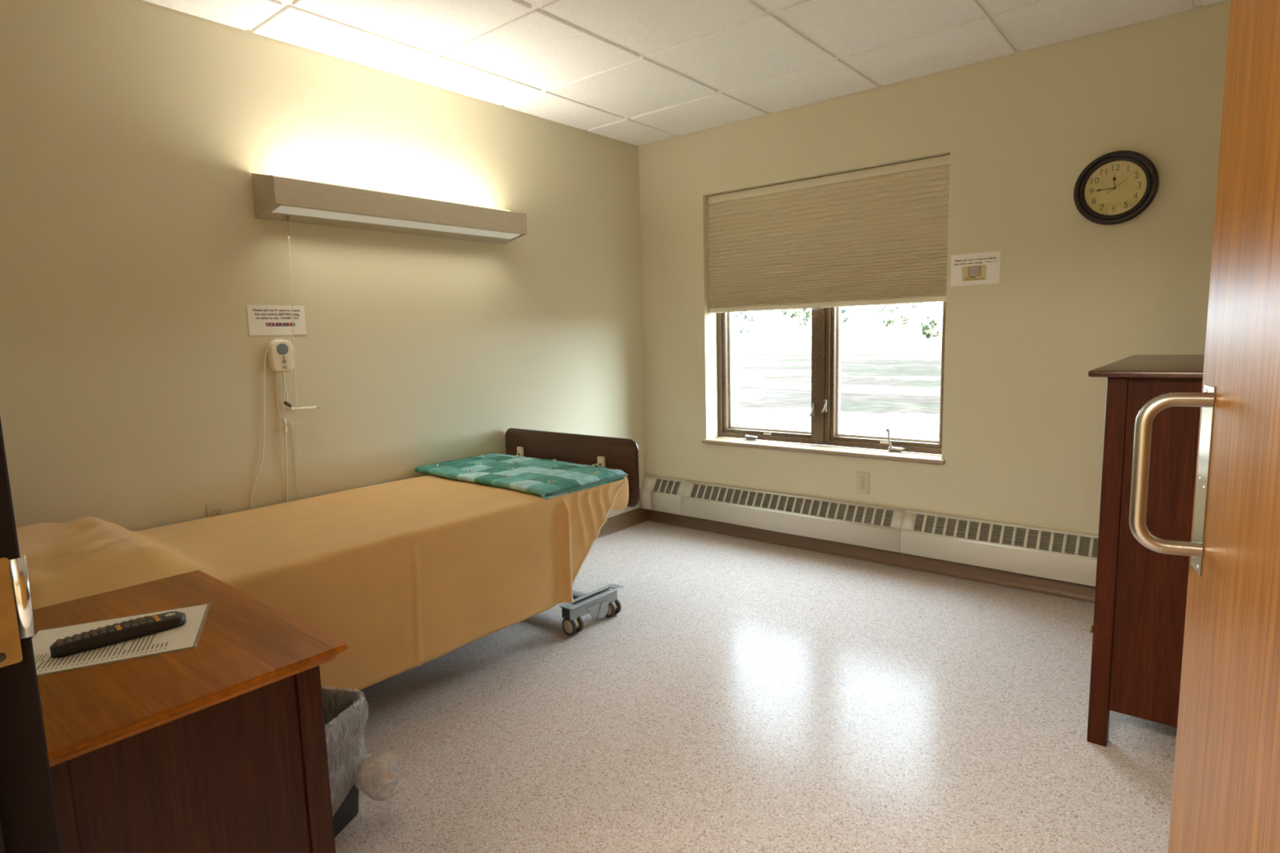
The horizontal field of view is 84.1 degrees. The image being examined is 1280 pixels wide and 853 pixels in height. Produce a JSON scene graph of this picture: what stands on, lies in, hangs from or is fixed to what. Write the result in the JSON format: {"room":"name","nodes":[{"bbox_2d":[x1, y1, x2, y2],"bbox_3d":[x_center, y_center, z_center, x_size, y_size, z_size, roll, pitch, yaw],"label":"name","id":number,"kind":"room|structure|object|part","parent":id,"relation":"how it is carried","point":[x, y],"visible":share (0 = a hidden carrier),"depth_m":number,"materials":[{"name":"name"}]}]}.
{"room":"hospital room","nodes":[
{"label":"hospital room","id":0,"kind":"room"},
{"bbox_2d":[0,0,647,530],"bbox_3d":[-1.074,-0.478,3.358,0.120,2.596,3.898,4,9,39],"label":"wall","id":1,"kind":"structure","parent":0,"point":[135,251],"depth_m":2.74,"materials":[{"name":"beige paint"}]},
{"bbox_2d":[206,501,227,517],"bbox_3d":[-1.601,0.344,2.692,0.007,0.112,0.070,4,9,39],"label":"wall outlet","id":2,"kind":"object","parent":1,"relation":"attached to","point":[217,508],"visible":0.41,"depth_m":2.69,"materials":[{"name":"beige plastic"}]},
{"bbox_2d":[213,507,222,515],"bbox_3d":[-1.600,0.324,2.688,0.003,0.029,0.033,4,9,39],"label":"receptacle","id":3,"kind":"object","parent":2,"relation":"attached to","point":[216,511],"depth_m":2.69,"materials":[{"name":"beige plastic"}]},
{"bbox_2d":[249,337,297,509],"bbox_3d":[-1.456,0.028,2.815,0.037,0.749,0.213,4,9,39],"label":"station","id":4,"kind":"object","parent":1,"relation":"attached to","point":[280,352],"visible":0.95,"depth_m":2.80,"materials":[{"name":"beige plastic"}]},
{"bbox_3d":[-1.475,0.029,2.810,0.013,0.749,0.181,5,9,40],"label":"supply cord","id":5,"kind":"part","parent":4,"relation":"part of","materials":[{"name":"beige plastic"}]},
{"bbox_2d":[282,372,317,502],"bbox_3d":[-1.386,0.083,2.909,0.022,0.613,0.153,5,10,43],"label":"pendant","id":6,"kind":"object","parent":4,"relation":"hanging from","point":[286,403],"visible":0.97,"depth_m":2.86,"materials":[{"name":"beige plastic"}]},
{"bbox_3d":[-1.417,0.088,2.875,0.063,0.613,0.014,-6,9,-34],"label":"cord","id":7,"kind":"part","parent":6,"relation":"part of","materials":[{"name":"beige plastic"}]},
{"bbox_3d":[-1.376,-0.072,2.904,0.017,0.018,0.105,4,9,39],"label":"push handle","id":8,"kind":"part","parent":6,"relation":"part of","materials":[{"name":"beige plastic"}]},
{"bbox_2d":[246,304,306,335],"bbox_3d":[-1.440,-0.423,2.820,0.001,0.117,0.221,4,9,39],"label":"card","id":9,"kind":"object","parent":1,"relation":"attached to","point":[263,320],"visible":0.93,"depth_m":2.81,"materials":[{"name":"white paper"}]},
{"bbox_2d":[251,173,526,454],"bbox_3d":[-1.013,-0.489,3.193,0.178,1.098,1.228,4,9,39],"label":"light","id":10,"kind":"object","parent":1,"relation":"attached to","point":[284,198],"visible":1,"depth_m":2.95,"materials":[{"name":"beige metal"}]},
{"bbox_3d":[-1.379,-0.782,2.785,0.012,0.079,0.011,4,9,39],"label":"pull chain","id":11,"kind":"part","parent":10,"relation":"part of","materials":[{"name":"gold metal"}]},
{"bbox_3d":[-1.383,-0.317,2.829,0.047,0.867,0.009,-7,9,-37],"label":"pull cord","id":12,"kind":"part","parent":10,"relation":"part of","materials":[{"name":"white fabric"}]},
{"bbox_3d":[-0.960,-0.943,3.081,0.005,0.100,1.220,4,9,39],"label":"panel","id":13,"kind":"part","parent":10,"relation":"part of","materials":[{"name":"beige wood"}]},
{"bbox_2d":[597,507,648,537],"bbox_3d":[-1.041,0.772,3.406,0.018,0.099,3.468,4,9,39],"label":"baseboard","id":14,"kind":"structure","parent":1,"relation":"attached to","point":[623,521],"depth_m":4.54,"materials":[{"name":"brown"}]},
{"bbox_2d":[142,0,1228,146],"bbox_3d":[-0.190,-1.445,1.036,4.470,0.260,6.100,4,9,39],"label":"ceiling","id":15,"kind":"structure","parent":0,"point":[638,73],"depth_m":2.87,"materials":[{"name":"tile"}]},
{"bbox_2d":[334,520,1177,852],"bbox_3d":[-0.204,1.129,1.302,4.420,0.120,6.300,4,9,39],"label":"floor","id":16,"kind":"structure","parent":0,"point":[741,695],"depth_m":2.22,"materials":[{"name":"tile"}]},
{"bbox_2d":[31,570,349,852],"bbox_3d":[-0.870,0.725,1.292,0.670,0.720,0.422,4,9,39],"label":"nightstand","id":17,"kind":"object","parent":16,"relation":"on","point":[218,744],"visible":0.91,"depth_m":1.11,"materials":[{"name":"brown wood"}]},
{"bbox_3d":[-0.780,0.776,0.985,0.045,0.692,0.040,4,9,39],"label":"leg","id":18,"kind":"part","parent":17,"relation":"part of","materials":[{"name":"brown wood"}]},
{"bbox_2d":[31,603,211,675],"bbox_3d":[-0.917,0.369,1.236,0.272,0.001,0.228,-5,8,-25],"label":"sheet","id":19,"kind":"object","parent":17,"relation":"on","point":[182,637],"visible":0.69,"depth_m":1.21,"materials":[{"name":"white paper"}]},
{"bbox_2d":[34,633,168,671],"bbox_3d":[-0.914,0.374,1.198,0.208,0.001,0.126,-5,8,-25],"label":"print","id":20,"kind":"object","parent":19,"relation":"on","point":[153,643],"depth_m":1.17,"materials":[{"name":"black"}]},
{"bbox_2d":[49,611,186,657],"bbox_3d":[-0.901,0.357,1.232,0.050,0.024,0.192,5,10,43],"label":"remote control","id":21,"kind":"object","parent":19,"relation":"on","point":[124,631],"visible":1,"depth_m":1.21,"materials":[{"name":"black plastic"}]},
{"bbox_3d":[-0.669,0.708,1.105,0.018,0.591,0.299,4,9,39],"label":"panel","id":22,"kind":"part","parent":17,"relation":"part of","materials":[{"name":"brown wood"}]},
{"bbox_3d":[-0.564,0.737,1.244,0.045,0.692,0.040,4,9,39],"label":"leg","id":23,"kind":"part","parent":17,"relation":"part of","materials":[{"name":"brown wood"}]},
{"bbox_2d":[321,688,364,837],"bbox_3d":[-0.850,0.870,1.780,0.241,0.307,0.275,0,8,15],"label":"waste bin","id":24,"kind":"object","parent":16,"relation":"on","point":[341,708],"visible":0.23,"depth_m":1.80,"materials":[{"name":"black plastic"}]},
{"bbox_2d":[354,750,401,801],"bbox_3d":[-0.813,0.849,1.767,0.335,0.283,0.293,0,8,15],"label":"liner","id":25,"kind":"object","parent":24,"relation":"in","point":[375,775],"visible":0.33,"depth_m":1.82,"materials":[{"name":"white plastic"}]},
{"bbox_2d":[505,427,639,635],"bbox_3d":[-1.050,0.457,2.645,0.927,0.920,2.239,4,9,39],"label":"hospital bed","id":26,"kind":"object","parent":16,"relation":"on","point":[612,453],"visible":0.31,"depth_m":3.27,"materials":[{"name":"laminate"}]},
{"bbox_2d":[16,474,628,692],"bbox_3d":[-1.042,0.487,2.634,0.940,0.545,2.167,4,9,39],"label":"bedspread","id":27,"kind":"object","parent":26,"relation":"on","point":[409,573],"visible":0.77,"depth_m":2.33,"materials":[{"name":"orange fabric"}]},
{"bbox_2d":[414,453,627,499],"bbox_3d":[-0.555,0.201,3.232,0.915,0.056,0.521,4,9,39],"label":"quilt","id":28,"kind":"object","parent":27,"relation":"on","point":[547,478],"visible":1,"depth_m":3.11,"materials":[{"name":"teal fabric"}]},
{"bbox_3d":[-0.357,0.189,3.479,0.891,0.300,0.022,4,9,39],"label":"footboard","id":29,"kind":"part","parent":26,"relation":"part of","materials":[{"name":"laminate"}]},
{"bbox_3d":[-0.357,0.189,3.479,0.908,0.316,0.021,4,9,39],"label":"edge trim","id":30,"kind":"part","parent":26,"relation":"part of","materials":[{"name":"brown wood"}]},
{"bbox_3d":[-1.067,0.406,2.636,0.873,0.152,2.125,4,9,39],"label":"mattress","id":31,"kind":"part","parent":26,"relation":"part of","materials":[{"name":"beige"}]},
{"bbox_2d":[1086,354,1204,746],"bbox_3d":[1.872,0.340,2.264,0.652,1.092,1.172,4,9,39],"label":"dresser","id":32,"kind":"object","parent":16,"relation":"on","point":[1137,628],"visible":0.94,"depth_m":1.96,"materials":[{"name":"brown wood"}]},
{"bbox_3d":[1.358,0.608,2.125,0.020,0.026,0.026,4,9,39],"label":"knob","id":33,"kind":"part","parent":32,"relation":"part of","materials":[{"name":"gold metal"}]},
{"bbox_3d":[1.334,0.395,2.024,0.048,1.073,0.048,4,9,39],"label":"leg","id":34,"kind":"part","parent":32,"relation":"part of","materials":[{"name":"brown wood"}]},
{"bbox_2d":[1128,0,1279,852],"bbox_3d":[0.503,0.068,0.490,0.126,2.128,1.080,2,8,26],"label":"door","id":35,"kind":"structure","parent":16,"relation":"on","point":[1226,788],"depth_m":0.81,"materials":[{"name":"brown wood"}]},
{"bbox_3d":[0.695,0.063,0.934,0.080,0.216,0.019,2,8,26],"label":"pull handle","id":36,"kind":"part","parent":35,"relation":"part of","materials":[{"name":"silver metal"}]},
{"bbox_3d":[0.741,0.070,0.934,0.001,0.248,0.050,2,8,26],"label":"pull plate","id":37,"kind":"part","parent":35,"relation":"part of","materials":[{"name":"silver metal"}]},
{"bbox_2d":[638,0,1231,535],"bbox_3d":[1.396,-0.581,3.643,3.320,2.596,0.300,4,9,39],"label":"wall","id":38,"kind":"structure","parent":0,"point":[1024,415],"depth_m":3.21,"materials":[{"name":"beige paint"}]},
{"bbox_2d":[702,302,946,464],"bbox_3d":[0.987,-0.601,3.910,1.423,1.475,0.239,4,9,39],"label":"window","id":39,"kind":"structure","parent":38,"relation":"attached to","point":[824,414],"depth_m":3.97,"materials":[{"name":"brown wood"}]},
{"bbox_3d":[0.663,0.063,4.271,0.076,0.019,0.016,4,9,38],"label":"crank handle","id":40,"kind":"part","parent":39,"relation":"part of","materials":[{"name":"beige"}]},
{"bbox_3d":[0.763,-0.639,4.191,0.616,1.396,0.065,4,9,39],"label":"sash","id":41,"kind":"part","parent":39,"relation":"part of","materials":[{"name":"brown wood"}]},
{"bbox_3d":[0.938,0.132,3.919,1.423,0.022,0.023,4,9,39],"label":"sill","id":42,"kind":"part","parent":39,"relation":"part of","materials":[{"name":"beige laminate"}]},
{"bbox_3d":[1.310,-0.597,3.743,0.615,1.396,0.065,4,9,39],"label":"sash","id":43,"kind":"part","parent":39,"relation":"part of","materials":[{"name":"brown wood"}]},
{"bbox_3d":[1.314,0.066,3.734,0.036,0.111,0.018,4,9,39],"label":"crank handle","id":44,"kind":"part","parent":39,"relation":"part of","materials":[{"name":"beige"}]},
{"bbox_2d":[707,154,950,313],"bbox_3d":[0.959,-0.981,3.838,1.379,0.695,0.090,4,9,39],"label":"cellular shade","id":45,"kind":"object","parent":38,"relation":"attached to","point":[876,236],"visible":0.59,"depth_m":3.75,"materials":[{"name":"beige fabric"}]},
{"bbox_3d":[0.963,-0.662,3.873,1.377,0.030,0.038,4,9,39],"label":"rail","id":46,"kind":"part","parent":45,"relation":"part of","materials":[{"name":"beige fabric"}]},
{"bbox_3d":[0.956,-1.305,3.804,1.379,0.043,0.072,4,9,39],"label":"head rail","id":47,"kind":"part","parent":45,"relation":"part of","materials":[{"name":"beige fabric"}]},
{"bbox_2d":[856,471,869,493],"bbox_3d":[1.179,0.298,3.753,0.070,0.115,0.007,4,9,39],"label":"wall outlet","id":48,"kind":"object","parent":38,"relation":"attached to","point":[862,477],"visible":1,"depth_m":3.75,"materials":[{"name":"beige plastic"}]},
{"bbox_2d":[859,484,865,489],"bbox_3d":[1.178,0.318,3.754,0.033,0.029,0.003,4,9,39],"label":"receptacle","id":49,"kind":"object","parent":48,"relation":"attached to","point":[862,486],"depth_m":3.75,"materials":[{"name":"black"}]},
{"bbox_2d":[859,476,866,482],"bbox_3d":[1.177,0.278,3.749,0.033,0.029,0.003,4,9,39],"label":"receptacle","id":50,"kind":"object","parent":48,"relation":"attached to","point":[862,479],"depth_m":3.75,"materials":[{"name":"beige plastic"}]},
{"bbox_2d":[640,475,1098,586],"bbox_3d":[1.276,0.528,3.655,3.247,0.210,0.076,4,9,39],"label":"baseboard heater","id":51,"kind":"object","parent":38,"relation":"attached to","point":[1054,554],"visible":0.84,"depth_m":3.62,"materials":[{"name":"beige metal"}]},
{"bbox_2d":[648,506,1095,603],"bbox_3d":[1.327,0.675,3.678,3.320,0.097,0.018,4,9,39],"label":"baseboard","id":52,"kind":"structure","parent":38,"relation":"attached to","point":[1071,590],"depth_m":3.69,"materials":[{"name":"brown"}]},
{"bbox_2d":[950,250,1000,286],"bbox_3d":[1.553,-0.730,3.291,0.214,0.144,0.002,4,9,39],"label":"card","id":53,"kind":"object","parent":38,"relation":"attached to","point":[984,268],"visible":1,"depth_m":3.29,"materials":[{"name":"white paper"}]},
{"bbox_3d":[1.550,-0.721,3.294,0.042,0.044,0.001,4,9,39],"label":"picture pane","id":54,"kind":"part","parent":53,"relation":"part of","materials":[{"name":"beige paper"}]},
{"bbox_2d":[961,264,986,281],"bbox_3d":[1.551,-0.713,3.295,0.105,0.068,0.001,4,9,39],"label":"picture","id":55,"kind":"object","parent":53,"relation":"attached to","point":[970,273],"depth_m":3.29,"materials":[{"name":"beige paper"}]},
{"bbox_3d":[1.554,-0.688,3.296,0.085,0.014,0.001,4,9,39],"label":"picture sill","id":56,"kind":"part","parent":53,"relation":"part of","materials":[{"name":"brown paper"}]},
{"bbox_2d":[1073,150,1159,225],"bbox_3d":[1.944,-0.976,2.905,0.292,0.292,0.038,4,9,39],"label":"wall clock","id":57,"kind":"object","parent":38,"relation":"attached to","point":[1116,187],"visible":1,"depth_m":2.90,"materials":[{"name":"black plastic"}]},
{"bbox_3d":[-0.944,-0.160,0.831,3.320,2.596,0.130,4,9,39],"label":"doorway","id":58,"kind":"structure","parent":0,"visible":0},
{"bbox_2d":[0,417,62,852],"bbox_3d":[-0.195,0.100,0.249,1.180,2.188,0.143,4,9,39],"label":"door frame","id":59,"kind":"structure","parent":58,"relation":"attached to","point":[28,823],"depth_m":0.65,"materials":[{"name":"brown metal"}]},
{"bbox_3d":[-0.578,0.168,0.635,0.002,0.099,0.030,4,9,39],"label":"strike plate","id":60,"kind":"part","parent":59,"relation":"part of","materials":[{"name":"gold metal"}]},
{"label":"outside","id":61,"kind":"structure","parent":0,"visible":0},
{"bbox_2d":[732,333,942,439],"bbox_3d":[63.698,-10.587,81.261,320.000,0.001,199.690,4,9,39],"label":"ground","id":62,"kind":"structure","parent":61,"point":[882,388],"depth_m":19.40,"materials":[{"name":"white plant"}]},
{"bbox_2d":[732,311,762,352],"bbox_3d":[7.450,-7.578,53.534,3.081,4.059,2.847,4,9,39],"label":"tree","id":63,"kind":"object","parent":62,"relation":"on","point":[752,317],"visible":0.51,"depth_m":53.25,"materials":[{"name":"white plant"}]},
{"bbox_2d":[780,308,811,351],"bbox_3d":[11.440,-7.712,51.534,2.200,4.613,2.279,-3,7,-13],"label":"tree","id":64,"kind":"object","parent":62,"relation":"on","point":[797,313],"visible":0.62,"depth_m":51.53,"materials":[{"name":"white plant"}]},
{"bbox_2d":[840,306,852,352],"bbox_3d":[13.737,-7.545,48.466,1.711,4.932,2.065,-2,7,0],"label":"tree","id":65,"kind":"object","parent":62,"relation":"on","point":[846,317],"visible":0.23,"depth_m":48.08,"materials":[{"name":"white plant"}]},
{"bbox_2d":[876,302,924,351],"bbox_3d":[16.963,-7.245,47.038,3.076,4.530,2.682,4,9,39],"label":"tree","id":66,"kind":"object","parent":62,"relation":"on","point":[900,320],"visible":0.7,"depth_m":46.96,"materials":[{"name":"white plant"}]},
{"bbox_2d":[919,313,942,352],"bbox_3d":[17.688,-5.660,43.008,1.334,2.359,1.575,-6,8,-29],"label":"tree","id":67,"kind":"object","parent":62,"relation":"on","point":[928,331],"visible":0.98,"depth_m":42.85,"materials":[{"name":"green plant"}]}
]}

